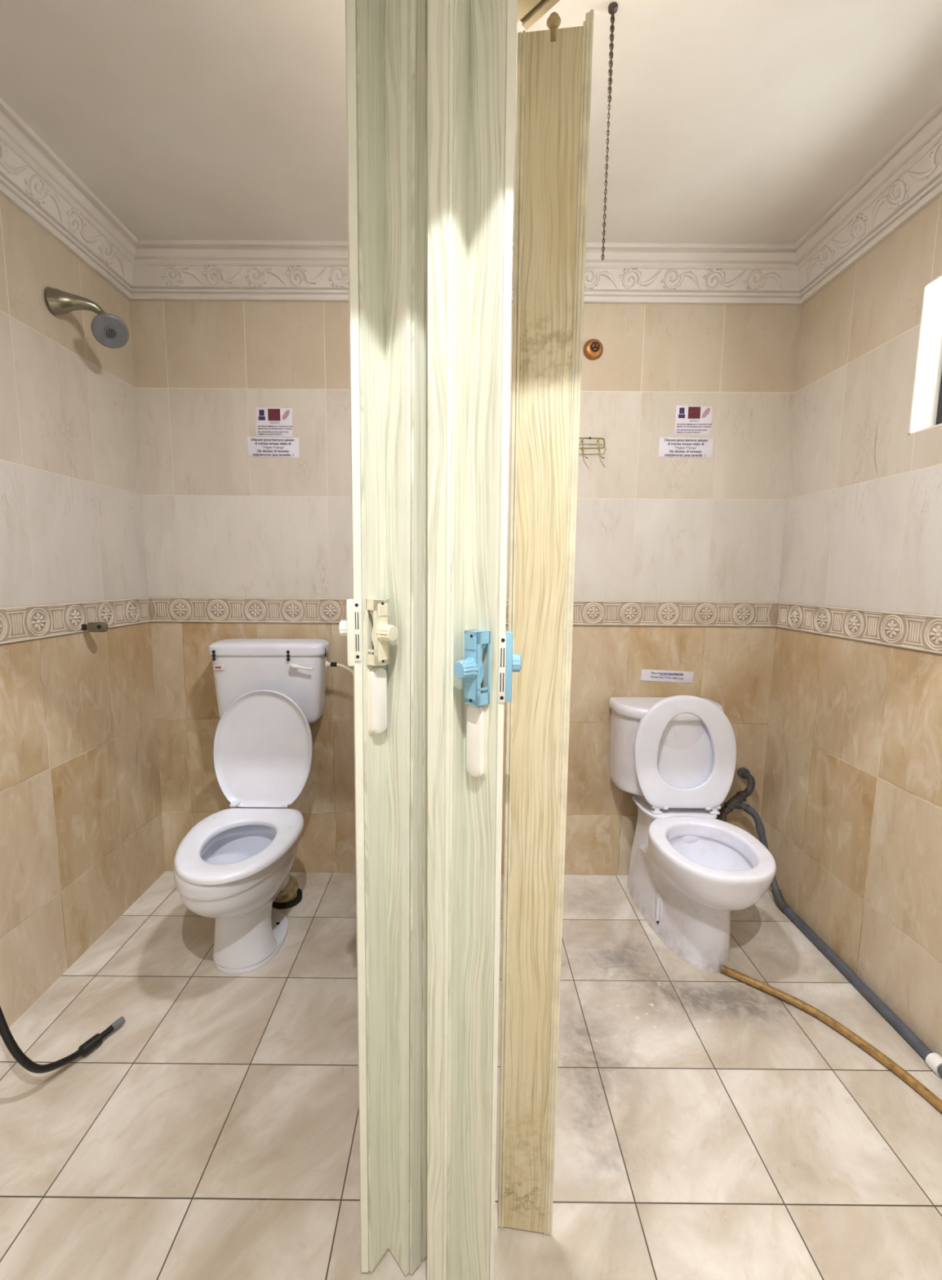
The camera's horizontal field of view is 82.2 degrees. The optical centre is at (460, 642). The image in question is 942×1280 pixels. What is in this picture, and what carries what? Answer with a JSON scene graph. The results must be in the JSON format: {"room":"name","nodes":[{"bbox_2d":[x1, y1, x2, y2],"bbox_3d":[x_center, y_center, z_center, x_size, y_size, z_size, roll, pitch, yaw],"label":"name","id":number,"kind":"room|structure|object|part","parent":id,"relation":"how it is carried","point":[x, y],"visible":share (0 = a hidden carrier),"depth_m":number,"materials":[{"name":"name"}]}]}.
{"room":"public restroom","nodes":[
{"label":"public restroom","id":0,"kind":"room"},
{"bbox_2d":[0,193,165,1036],"bbox_3d":[-1.298,-0.023,0.505,0.120,2.400,3.300,0,7,0],"label":"wall","id":1,"kind":"structure","parent":0,"point":[82,839],"depth_m":1.69,"materials":[{"name":"tile"}]},
{"bbox_2d":[0,1005,124,1073],"bbox_3d":[-1.086,0.824,1.352,0.323,0.503,0.239,0,7,0],"label":"hose","id":2,"kind":"object","parent":1,"relation":"attached to","point":[96,1040],"visible":1,"depth_m":1.30,"materials":[{"name":"black rubber"}]},
{"bbox_2d":[0,96,137,300],"bbox_3d":[-1.175,-1.260,1.336,0.103,0.150,1.317,0,7,0],"label":"trim","id":3,"kind":"structure","parent":1,"relation":"attached to","point":[33,178],"depth_m":1.58,"materials":[{"name":"paint"}]},
{"bbox_2d":[0,597,151,644],"bbox_3d":[-1.230,-0.056,1.550,0.011,0.098,1.183,0,7,0],"label":"trim","id":4,"kind":"structure","parent":1,"relation":"attached to","point":[23,623],"depth_m":1.68,"materials":[{"name":"tile"}]},
{"bbox_2d":[45,286,128,348],"bbox_3d":[-1.140,-0.998,1.664,0.201,0.136,0.080,-2,8,-22],"label":"shower","id":5,"kind":"object","parent":1,"relation":"attached to","point":[108,330],"visible":1,"depth_m":1.65,"materials":[{"name":"silver metal"}]},
{"bbox_3d":[-1.160,-1.026,1.639,0.142,0.073,0.074,-2,7,-16],"label":"arm","id":6,"kind":"part","parent":5,"relation":"part of","materials":[{"name":"silver metal"}]},
{"bbox_2d":[81,622,108,631],"bbox_3d":[-1.196,-0.050,1.765,0.076,0.033,0.038,0,7,0],"label":"angle valve","id":7,"kind":"object","parent":1,"relation":"attached to","point":[91,626],"visible":1,"depth_m":1.75,"materials":[{"name":"silver metal"}]},
{"bbox_2d":[96,624,102,629],"bbox_3d":[-1.170,-0.050,1.749,0.015,0.015,0.004,-2,7,-16],"label":"outlet","id":8,"kind":"object","parent":7,"relation":"attached to","point":[98,626],"depth_m":1.75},
{"bbox_2d":[129,300,801,875],"bbox_3d":[0.011,-0.223,2.186,2.750,2.400,0.120,0,7,0],"label":"wall","id":9,"kind":"structure","parent":0,"point":[220,521],"depth_m":2.09,"materials":[{"name":"tile"}]},
{"bbox_2d":[247,436,299,457],"bbox_3d":[-0.714,-0.745,2.061,0.198,0.077,0.002,0,7,0],"label":"strip","id":10,"kind":"object","parent":9,"relation":"attached to","point":[257,446],"visible":1,"depth_m":2.06,"materials":[{"name":"paper"}]},
{"bbox_2d":[255,407,293,436],"bbox_3d":[-0.705,-0.836,2.050,0.140,0.105,0.002,0,7,0],"label":"card","id":11,"kind":"object","parent":9,"relation":"attached to","point":[270,422],"visible":1,"depth_m":2.05,"materials":[{"name":"paper"}]},
{"bbox_2d":[258,409,265,420],"bbox_3d":[-0.752,-0.862,2.046,0.025,0.038,0.001,0,7,0],"label":"picture","id":12,"kind":"object","parent":11,"relation":"on","point":[261,412],"depth_m":2.05},
{"bbox_2d":[267,408,280,420],"bbox_3d":[-0.705,-0.863,2.046,0.046,0.043,0.001,0,7,0],"label":"picture","id":13,"kind":"object","parent":11,"relation":"on","point":[273,414],"depth_m":2.05},
{"bbox_2d":[282,409,289,420],"bbox_3d":[-0.660,-0.862,2.046,0.029,0.038,0.001,0,7,0],"label":"picture","id":14,"kind":"object","parent":11,"relation":"on","point":[286,413],"depth_m":2.05},
{"bbox_2d":[147,596,777,626],"bbox_3d":[0.011,-0.119,2.133,2.489,0.098,0.011,0,7,0],"label":"trim","id":15,"kind":"structure","parent":9,"relation":"attached to","point":[220,610],"depth_m":2.13,"materials":[{"name":"tile"}]},
{"bbox_2d":[129,239,801,305],"bbox_3d":[0.020,-1.325,1.936,2.489,0.150,0.103,0,7,0],"label":"trim","id":16,"kind":"structure","parent":9,"relation":"attached to","point":[202,270],"depth_m":1.94,"materials":[{"name":"paint"}]},
{"bbox_2d":[578,436,604,458],"bbox_3d":[0.448,-0.732,2.039,0.197,0.080,0.044,0,7,0],"label":"hook rack","id":17,"kind":"object","parent":9,"relation":"attached to","point":[582,448],"visible":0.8,"depth_m":2.03,"materials":[{"name":"gold metal"}]},
{"bbox_3d":[0.448,-0.750,2.043,0.197,0.042,0.031,0,7,0],"label":"wire frame","id":18,"kind":"part","parent":17,"relation":"part of","materials":[{"name":"gold metal"}]},
{"bbox_2d":[583,338,603,359],"bbox_3d":[0.497,-1.091,2.005,0.074,0.074,0.019,0,7,0],"label":"cap","id":19,"kind":"object","parent":9,"relation":"attached to","point":[593,348],"visible":1,"depth_m":2.00,"materials":[{"name":"orange metal"}]},
{"bbox_2d":[590,342,599,351],"bbox_3d":[0.501,-1.095,1.998,0.034,0.034,0.006,0,7,0],"label":"grille","id":20,"kind":"object","parent":19,"relation":"attached to","point":[594,346],"depth_m":2.00,"materials":[{"name":"black metal"}]},
{"bbox_2d":[640,669,693,683],"bbox_3d":[0.832,0.136,2.167,0.212,0.055,0.002,0,7,0],"label":"notice","id":21,"kind":"object","parent":9,"relation":"attached to","point":[646,674],"visible":1,"depth_m":2.17,"materials":[{"name":"paper"}]},
{"bbox_2d":[657,437,713,457],"bbox_3d":[0.861,-0.742,2.057,0.206,0.075,0.002,0,7,0],"label":"strip","id":22,"kind":"object","parent":9,"relation":"attached to","point":[687,447],"visible":1,"depth_m":2.06,"materials":[{"name":"paper"}]},
{"bbox_2d":[674,405,712,435],"bbox_3d":[0.886,-0.841,2.044,0.141,0.107,0.002,0,7,0],"label":"notice","id":23,"kind":"object","parent":9,"relation":"attached to","point":[689,420],"visible":1,"depth_m":2.04,"materials":[{"name":"paper"}]},
{"bbox_2d":[678,407,684,417],"bbox_3d":[0.839,-0.868,2.041,0.025,0.038,0.001,0,7,0],"label":"picture","id":24,"kind":"object","parent":23,"relation":"on","point":[681,410],"depth_m":2.04},
{"bbox_2d":[688,406,700,418],"bbox_3d":[0.886,-0.868,2.041,0.046,0.043,0.001,0,7,0],"label":"picture","id":25,"kind":"object","parent":23,"relation":"on","point":[694,412],"depth_m":2.04},
{"bbox_2d":[702,407,710,417],"bbox_3d":[0.931,-0.868,2.041,0.029,0.038,0.001,0,7,0],"label":"picture","id":26,"kind":"object","parent":23,"relation":"on","point":[705,411],"depth_m":2.04},
{"bbox_2d":[0,871,941,1279],"bbox_3d":[-0.009,1.216,0.756,2.700,0.100,3.400,0,7,0],"label":"floor","id":27,"kind":"structure","parent":0,"point":[709,1126],"depth_m":1.25,"materials":[{"name":"tile"}]},
{"bbox_2d":[173,638,353,975],"bbox_3d":[-0.626,0.527,1.829,0.613,0.999,0.769,0,7,-2],"label":"toilet","id":28,"kind":"object","parent":27,"relation":"on","point":[234,865],"visible":0.98,"depth_m":1.93,"materials":[{"name":"white ceramic"}]},
{"bbox_3d":[-0.708,0.827,1.767,0.339,0.410,0.560,0,7,0],"label":"bowl","id":29,"kind":"part","parent":28,"relation":"part of","materials":[{"name":"white ceramic"}]},
{"bbox_3d":[-0.693,0.618,1.676,0.355,0.023,0.447,0,7,0],"label":"seat","id":30,"kind":"part","parent":28,"relation":"part of","materials":[{"name":"white plastic"}]},
{"bbox_3d":[-0.705,0.380,1.934,0.354,0.414,0.084,0,7,0],"label":"lid","id":31,"kind":"part","parent":28,"relation":"part of","materials":[{"name":"white plastic"}]},
{"bbox_3d":[-0.727,0.018,2.069,0.432,0.049,0.169,0,7,0],"label":"tank lid","id":32,"kind":"part","parent":28,"relation":"part of","materials":[{"name":"white ceramic"}]},
{"bbox_3d":[-0.587,0.092,1.996,0.085,0.024,0.025,0,7,0],"label":"flush lever","id":33,"kind":"part","parent":28,"relation":"part of","materials":[{"name":"white plastic"}]},
{"bbox_2d":[338,0,427,1275],"bbox_3d":[-0.115,0.113,0.854,0.146,2.047,0.075,0,7,0],"label":"door","id":34,"kind":"structure","parent":27,"relation":"on","point":[385,628],"depth_m":0.82,"materials":[{"name":"beige wood"}]},
{"bbox_3d":[-0.180,-0.022,0.840,0.014,0.025,0.025,0,7,0],"label":"knob","id":35,"kind":"part","parent":34,"relation":"part of","materials":[{"name":"beige plastic"}]},
{"bbox_3d":[-0.159,0.112,0.854,0.028,2.047,0.027,0,7,0],"label":"lead post","id":36,"kind":"part","parent":34,"relation":"part of","materials":[{"name":"beige plastic"}]},
{"bbox_3d":[-0.156,-0.017,0.821,0.009,0.092,0.002,0,7,0],"label":"strike plate","id":37,"kind":"part","parent":34,"relation":"part of","materials":[{"name":"beige plastic"}]},
{"bbox_3d":[-0.131,-0.024,0.823,0.012,0.059,0.007,6,9,36],"label":"latch arm","id":38,"kind":"part","parent":34,"relation":"part of","materials":[{"name":"beige plastic"}]},
{"bbox_3d":[-0.134,0.112,0.862,0.015,2.047,0.056,6,9,36],"label":"panel","id":39,"kind":"part","parent":34,"relation":"part of","materials":[{"name":"green plastic"}]},
{"bbox_3d":[-0.133,0.091,0.855,0.005,0.112,0.039,6,9,36],"label":"handle","id":40,"kind":"part","parent":34,"relation":"part of","materials":[{"name":"beige plastic"}]},
{"bbox_3d":[-0.109,-0.014,0.816,0.022,0.029,0.030,6,9,36],"label":"knob","id":41,"kind":"part","parent":34,"relation":"part of","materials":[{"name":"beige plastic"}]},
{"bbox_3d":[-0.105,0.112,0.864,0.015,2.047,0.054,-6,10,-43],"label":"panel","id":42,"kind":"part","parent":34,"relation":"part of","materials":[{"name":"green plastic"}]},
{"bbox_3d":[-0.068,0.114,0.847,0.014,2.047,0.029,7,10,44],"label":"panel","id":43,"kind":"part","parent":34,"relation":"part of","materials":[{"name":"green plastic"}]},
{"bbox_3d":[-0.051,0.111,0.869,0.011,2.047,0.029,6,9,38],"label":"panel","id":44,"kind":"part","parent":34,"relation":"part of","materials":[{"name":"green plastic"}]},
{"bbox_2d":[608,695,776,971],"bbox_3d":[0.796,0.618,1.883,0.410,0.820,0.682,0,7,0],"label":"toilet","id":45,"kind":"object","parent":27,"relation":"on","point":[689,868],"visible":1,"depth_m":1.95,"materials":[{"name":"ceramic"}]},
{"bbox_3d":[0.799,0.254,2.065,0.410,0.041,0.232,0,7,0],"label":"tank lid","id":46,"kind":"part","parent":45,"relation":"part of","materials":[{"name":"ceramic"}]},
{"bbox_3d":[0.819,0.394,1.976,0.364,0.397,0.066,0,7,0],"label":"lid","id":47,"kind":"part","parent":45,"relation":"part of","materials":[{"name":"white plastic"}]},
{"bbox_3d":[0.818,0.398,1.959,0.370,0.402,0.065,0,7,0],"label":"seat","id":48,"kind":"part","parent":45,"relation":"part of","materials":[{"name":"white plastic"}]},
{"bbox_2d":[716,767,941,1077],"bbox_3d":[1.197,0.813,1.745,0.202,0.481,1.003,-1,7,-12],"label":"pipe","id":49,"kind":"object","parent":27,"relation":"on","point":[933,1060],"visible":0.88,"depth_m":1.78,"materials":[{"name":"grey plastic"}]},
{"bbox_2d":[925,1053,941,1076],"bbox_3d":[1.222,1.080,1.378,0.041,0.043,0.033,0,7,0],"label":"socket","id":50,"kind":"object","parent":49,"relation":"attached to","point":[933,1060],"depth_m":1.37,"materials":[{"name":"white plastic"}]},
{"bbox_2d":[720,964,941,1113],"bbox_3d":[1.047,1.083,1.379,0.133,0.024,0.808,-3,8,-24],"label":"garden hose","id":51,"kind":"object","parent":27,"relation":"on","point":[931,1097],"visible":1,"depth_m":1.48,"materials":[{"name":"rubber"}]},
{"bbox_2d":[0,0,941,244],"bbox_3d":[0.114,-1.372,1.310,2.900,0.100,1.500,0,7,0],"label":"ceiling","id":52,"kind":"structure","parent":0,"point":[731,121],"depth_m":1.32,"materials":[{"name":"paint"}]},
{"bbox_2d":[600,1,617,260],"bbox_3d":[0.309,-1.056,1.127,0.020,0.478,0.020,0,7,0],"label":"pull chain","id":53,"kind":"object","parent":52,"relation":"hanging from","point":[613,6],"visible":1,"depth_m":1.11,"materials":[{"name":"metal"}]},
{"bbox_2d":[760,194,941,1057],"bbox_3d":[1.361,0.000,0.493,0.220,2.400,3.287,0,7,0],"label":"wall","id":54,"kind":"structure","parent":0,"point":[851,809],"depth_m":1.67,"materials":[{"name":"tile"}]},
{"bbox_2d":[775,602,941,654],"bbox_3d":[1.248,-0.036,1.545,0.011,0.098,1.183,0,7,0],"label":"trim","id":55,"kind":"structure","parent":54,"relation":"attached to","point":[922,633],"depth_m":1.66,"materials":[{"name":"tile"}]},
{"bbox_2d":[794,97,941,305],"bbox_3d":[1.211,-1.240,1.332,0.103,0.150,1.317,0,7,0],"label":"trim","id":56,"kind":"structure","parent":54,"relation":"attached to","point":[907,178],"depth_m":1.56,"materials":[{"name":"paint"}]},
{"bbox_2d":[908,275,941,435],"bbox_3d":[1.368,-0.740,1.213,0.218,0.391,0.558,0,7,0],"label":"window","id":57,"kind":"structure","parent":54,"relation":"attached to","point":[928,371],"depth_m":1.49,"materials":[{"name":"glass"}]},
{"bbox_2d":[935,373,941,425],"bbox_3d":[1.341,-0.740,1.213,0.030,0.381,0.546,0,7,0],"label":"window","id":58,"kind":"structure","parent":54,"relation":"in","point":[939,418],"depth_m":1.49,"materials":[{"name":"clear glass"}]},
{"bbox_3d":[0.017,-1.299,0.679,2.500,0.670,0.190,0,7,0],"label":"wall header","id":59,"kind":"structure","parent":0,"visible":0},
{"bbox_2d":[516,0,559,30],"bbox_3d":[0.266,-0.907,0.607,0.055,0.022,0.570,-6,10,-44],"label":"door track","id":60,"kind":"object","parent":59,"relation":"attached to","point":[529,11],"visible":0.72,"depth_m":0.79,"materials":[{"name":"beige plastic"}]},
{"bbox_2d":[426,0,594,1279],"bbox_3d":[0.069,0.118,0.832,0.128,2.052,0.255,6,9,38],"label":"door","id":61,"kind":"structure","parent":60,"relation":"hanging from","point":[475,665],"depth_m":0.81,"materials":[{"name":"beige wood"}]},
{"bbox_3d":[-0.033,0.124,0.764,0.028,2.047,0.006,4,8,27],"label":"panel","id":62,"kind":"part","parent":61,"relation":"part of","materials":[{"name":"green plastic"}]},
{"bbox_3d":[-0.003,0.123,0.777,0.009,2.047,0.040,5,8,32],"label":"panel","id":63,"kind":"part","parent":61,"relation":"part of","materials":[{"name":"green plastic"}]},
{"bbox_3d":[0.007,0.036,0.725,0.022,0.029,0.030,-6,9,-40],"label":"knob","id":64,"kind":"part","parent":61,"relation":"part of","materials":[{"name":"blue plastic"}]},
{"bbox_3d":[0.029,0.027,0.733,0.012,0.059,0.007,-6,9,-40],"label":"latch arm","id":65,"kind":"part","parent":61,"relation":"part of","materials":[{"name":"blue plastic"}]},
{"bbox_3d":[0.026,0.125,0.767,0.011,2.047,0.070,-6,10,-41],"label":"panel","id":66,"kind":"part","parent":61,"relation":"part of","materials":[{"name":"green plastic"}]},
{"bbox_3d":[0.026,0.137,0.766,0.005,0.112,0.039,-6,9,-40],"label":"handle","id":67,"kind":"part","parent":61,"relation":"part of","materials":[{"name":"beige plastic"}]},
{"bbox_3d":[0.057,0.036,0.730,0.009,0.092,0.002,0,7,0],"label":"strike plate","id":68,"kind":"part","parent":61,"relation":"part of","materials":[{"name":"beige plastic"}]},
{"bbox_3d":[0.052,0.127,0.753,0.016,2.047,0.021,0,7,0],"label":"lead post","id":69,"kind":"part","parent":61,"relation":"part of","materials":[{"name":"beige plastic"}]},
{"bbox_3d":[0.063,0.122,0.882,0.012,2.020,0.080,0,7,0],"label":"panel","id":70,"kind":"part","parent":61,"relation":"part of","materials":[{"name":"plastic"}]},
{"bbox_3d":[0.077,0.029,0.743,0.012,0.025,0.025,0,7,0],"label":"knob","id":71,"kind":"part","parent":61,"relation":"part of","materials":[{"name":"blue plastic"}]},
{"bbox_3d":[0.129,0.118,0.911,0.090,2.030,0.018,0,7,0],"label":"panel","id":72,"kind":"part","parent":61,"relation":"part of","materials":[{"name":"plastic"}]}
]}

